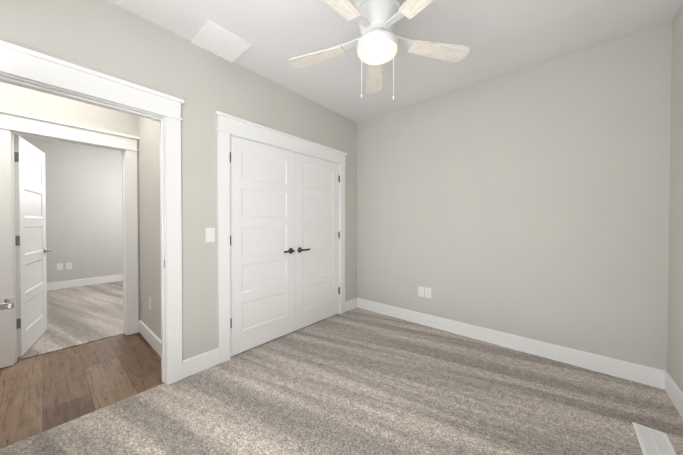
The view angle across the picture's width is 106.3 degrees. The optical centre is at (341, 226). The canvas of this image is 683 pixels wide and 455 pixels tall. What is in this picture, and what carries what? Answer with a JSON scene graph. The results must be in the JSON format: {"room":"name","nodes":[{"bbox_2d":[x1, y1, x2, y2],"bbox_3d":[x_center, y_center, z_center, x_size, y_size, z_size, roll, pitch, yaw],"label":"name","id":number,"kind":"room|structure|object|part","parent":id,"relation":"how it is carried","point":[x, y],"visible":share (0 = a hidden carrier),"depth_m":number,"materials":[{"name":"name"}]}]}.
{"room":"empty bedroom","nodes":[
{"label":"empty bedroom","id":0,"kind":"room"},
{"bbox_2d":[0,82,139,319],"bbox_3d":[-3.550,-0.138,1.556,0.115,2.720,3.690,1,1,41],"label":"wall","id":1,"kind":"structure","parent":0,"point":[15,98],"depth_m":2.51,"materials":[{"name":"paint"}]},
{"bbox_2d":[14,135,51,357],"bbox_3d":[-3.186,0.184,2.637,0.149,2.030,0.772,0,1,-37],"label":"door","id":2,"kind":"structure","parent":1,"relation":"in","point":[31,250],"depth_m":2.55,"materials":[{"name":"white wood"}]},
{"bbox_2d":[0,109,139,367],"bbox_3d":[-2.677,0.106,2.572,0.191,2.210,1.015,1,1,41],"label":"door frame","id":3,"kind":"structure","parent":1,"relation":"attached to","point":[12,123],"depth_m":2.38,"materials":[{"name":"white wood"}]},
{"bbox_2d":[17,281,123,360],"bbox_3d":[-4.229,1.227,3.482,3.460,0.050,4.700,1,1,41],"label":"floor","id":4,"kind":"structure","parent":0,"point":[79,315],"depth_m":3.37,"materials":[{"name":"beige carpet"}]},
{"bbox_2d":[26,140,122,282],"bbox_3d":[-5.586,-0.171,4.636,0.120,2.720,4.940,1,1,41],"label":"wall","id":5,"kind":"structure","parent":0,"point":[84,222],"depth_m":5.07,"materials":[{"name":"paint"}]},
{"bbox_2d":[57,263,62,269],"bbox_3d":[-5.326,0.767,4.844,0.016,0.124,0.078,1,1,41],"label":"outlet","id":6,"kind":"object","parent":5,"relation":"attached to","point":[59,266],"visible":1,"depth_m":4.85,"materials":[{"name":"white plastic"}]},
{"bbox_2d":[66,262,71,268],"bbox_3d":[-5.250,0.766,4.937,0.008,0.124,0.078,1,1,41],"label":"outlet","id":7,"kind":"object","parent":5,"relation":"attached to","point":[68,265],"visible":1,"depth_m":4.94,"materials":[{"name":"white plastic"}]},
{"bbox_2d":[47,274,122,290],"bbox_3d":[-5.536,1.121,4.606,0.014,0.138,4.700,1,1,41],"label":"baseboard","id":8,"kind":"structure","parent":5,"relation":"attached to","point":[78,282],"depth_m":5.07,"materials":[{"name":"white wood"}]},
{"bbox_2d":[0,333,164,448],"bbox_3d":[-3.040,1.256,1.132,1.410,0.042,3.690,1,1,41],"label":"floor","id":9,"kind":"structure","parent":0,"point":[42,393],"depth_m":2.01,"materials":[{"name":"brown wood"}]},
{"bbox_2d":[139,117,160,339],"bbox_3d":[-1.842,-0.149,2.593,1.350,2.720,0.110,1,1,41],"label":"wall","id":10,"kind":"structure","parent":0,"point":[149,207],"depth_m":2.62,"materials":[{"name":"paint"}]},
{"bbox_2d":[138,320,160,356],"bbox_3d":[-1.841,1.143,2.520,1.235,0.138,0.020,1,1,41],"label":"baseboard","id":11,"kind":"structure","parent":10,"relation":"attached to","point":[152,339],"depth_m":2.56,"materials":[{"name":"white wood"}]},
{"bbox_2d":[0,0,356,360],"bbox_3d":[-0.925,-0.148,2.536,0.115,2.720,3.400,1,1,41],"label":"wall","id":12,"kind":"structure","parent":0,"point":[107,37],"depth_m":2.11,"materials":[{"name":"paint"}]},
{"bbox_2d":[0,297,13,309],"bbox_3d":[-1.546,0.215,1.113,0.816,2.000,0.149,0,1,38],"label":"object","id":13,"kind":"structure","parent":12,"relation":"in","point":[8,303],"depth_m":0.95,"materials":[{"name":"grey metal"}]},
{"bbox_2d":[0,40,183,384],"bbox_3d":[-1.656,0.116,1.690,0.191,2.210,1.060,1,1,41],"label":"door frame","id":14,"kind":"structure","parent":12,"relation":"attached to","point":[30,69],"depth_m":1.95,"materials":[{"name":"white wood"}]},
{"bbox_2d":[182,348,218,378],"bbox_3d":[-1.179,1.147,2.155,0.014,0.138,0.290,1,1,41],"label":"baseboard","id":15,"kind":"structure","parent":12,"relation":"attached to","point":[198,363],"depth_m":2.14,"materials":[{"name":"white wood"}]},
{"bbox_2d":[205,228,214,241],"bbox_3d":[-1.129,0.075,2.205,0.010,0.124,0.078,1,1,41],"label":"light switch","id":16,"kind":"object","parent":12,"relation":"attached to","point":[210,234],"visible":1,"depth_m":2.20,"materials":[{"name":"white plastic"}]},
{"bbox_2d":[230,136,294,355],"bbox_3d":[-0.770,0.184,2.619,0.092,2.030,0.764,1,1,41],"label":"closet door","id":17,"kind":"structure","parent":12,"relation":"in","point":[262,243],"depth_m":2.59,"materials":[{"name":"white wood"}]},
{"bbox_2d":[215,111,346,363],"bbox_3d":[-0.569,0.102,2.951,0.191,2.210,1.770,1,1,41],"label":"door frame","id":18,"kind":"structure","parent":12,"relation":"attached to","point":[228,125],"depth_m":2.32,"materials":[{"name":"white wood"}]},
{"bbox_2d":[295,153,339,330],"bbox_3d":[-0.269,0.178,3.200,0.092,2.030,0.764,1,1,41],"label":"closet door","id":19,"kind":"structure","parent":12,"relation":"in","point":[317,237],"depth_m":3.17,"materials":[{"name":"white wood"}]},
{"bbox_2d":[0,307,682,454],"bbox_3d":[-0.067,1.244,1.811,3.650,0.050,3.400,1,1,41],"label":"floor","id":20,"kind":"structure","parent":0,"point":[357,381],"depth_m":1.73,"materials":[{"name":"beige carpet"}]},
{"bbox_2d":[632,422,676,454],"bbox_3d":[1.744,1.221,1.418,0.133,0.006,0.340,1,1,41],"label":"floor vent","id":21,"kind":"object","parent":20,"relation":"in","point":[653,441],"visible":1,"depth_m":1.45,"materials":[{"name":"white metal"}]},
{"bbox_2d":[19,0,682,154],"bbox_3d":[-2.487,-1.544,2.151,8.040,0.080,6.240,1,1,41],"label":"ceiling","id":22,"kind":"structure","parent":0,"point":[499,38],"depth_m":2.02,"materials":[{"name":"paint"}]},
{"bbox_2d":[191,19,251,62],"bbox_3d":[-0.984,-1.498,2.102,0.342,0.012,0.343,1,1,41],"label":"ceiling vent","id":23,"kind":"object","parent":22,"relation":"in","point":[217,40],"visible":1,"depth_m":2.08,"materials":[{"name":"white metal"}]},
{"bbox_2d":[288,0,469,99],"bbox_3d":[0.202,-1.143,1.659,1.313,0.713,1.258,1,1,41],"label":"ceiling fan","id":24,"kind":"object","parent":22,"relation":"hanging from","point":[378,41],"visible":1,"depth_m":1.64,"materials":[{"name":"white"}]},
{"bbox_3d":[-0.191,-1.236,1.881,0.440,0.006,0.146,0,9,23],"label":"blade","id":25,"kind":"part","parent":24,"relation":"part of","materials":[{"name":"beige wood"}]},
{"bbox_3d":[-0.065,-1.231,1.349,0.146,0.006,0.440,11,8,40],"label":"blade","id":26,"kind":"part","parent":24,"relation":"part of","materials":[{"name":"beige wood"}]},
{"label":"blade","id":27,"kind":"part","parent":24,"relation":"part of","materials":[{"name":"beige wood"}]},
{"label":"blade","id":28,"kind":"part","parent":24,"relation":"part of","materials":[{"name":"beige wood"}]},
{"bbox_3d":[0.691,-1.236,1.808,0.440,0.006,0.146,0,-7,-13],"label":"blade","id":29,"kind":"part","parent":24,"relation":"part of","materials":[{"name":"beige wood"}]},
{"bbox_2d":[357,22,671,370],"bbox_3d":[1.082,-0.155,3.130,3.890,2.720,0.120,1,1,41],"label":"wall","id":30,"kind":"structure","parent":0,"point":[533,202],"depth_m":2.39,"materials":[{"name":"paint"}]},
{"bbox_2d":[418,286,423,296],"bbox_3d":[0.980,0.805,3.144,0.078,0.124,0.008,1,1,41],"label":"electrical outlet","id":31,"kind":"object","parent":30,"relation":"attached to","point":[420,291],"visible":1,"depth_m":3.14,"materials":[{"name":"white plastic"}]},
{"bbox_2d":[425,287,430,298],"bbox_3d":[1.045,0.806,3.088,0.078,0.124,0.008,1,1,41],"label":"electrical outlet","id":32,"kind":"object","parent":30,"relation":"attached to","point":[427,292],"visible":1,"depth_m":3.09,"materials":[{"name":"white plastic"}]},
{"bbox_2d":[354,298,661,388],"bbox_3d":[1.315,1.139,2.855,2.880,0.138,0.014,1,1,41],"label":"baseboard","id":33,"kind":"structure","parent":30,"relation":"attached to","point":[652,377],"depth_m":2.42,"materials":[{"name":"white wood"}]},
{"bbox_2d":[667,2,682,392],"bbox_3d":[1.323,-0.127,0.521,0.120,2.720,3.520,1,1,41],"label":"wall","id":34,"kind":"structure","parent":0,"point":[675,332],"depth_m":1.78,"materials":[{"name":"paint"}]},
{"bbox_2d":[662,370,682,418],"bbox_3d":[1.311,1.163,0.624,0.014,0.138,3.400,1,1,41],"label":"baseboard","id":35,"kind":"structure","parent":34,"relation":"attached to","point":[669,385],"depth_m":1.76,"materials":[{"name":"white wood"}]}
]}

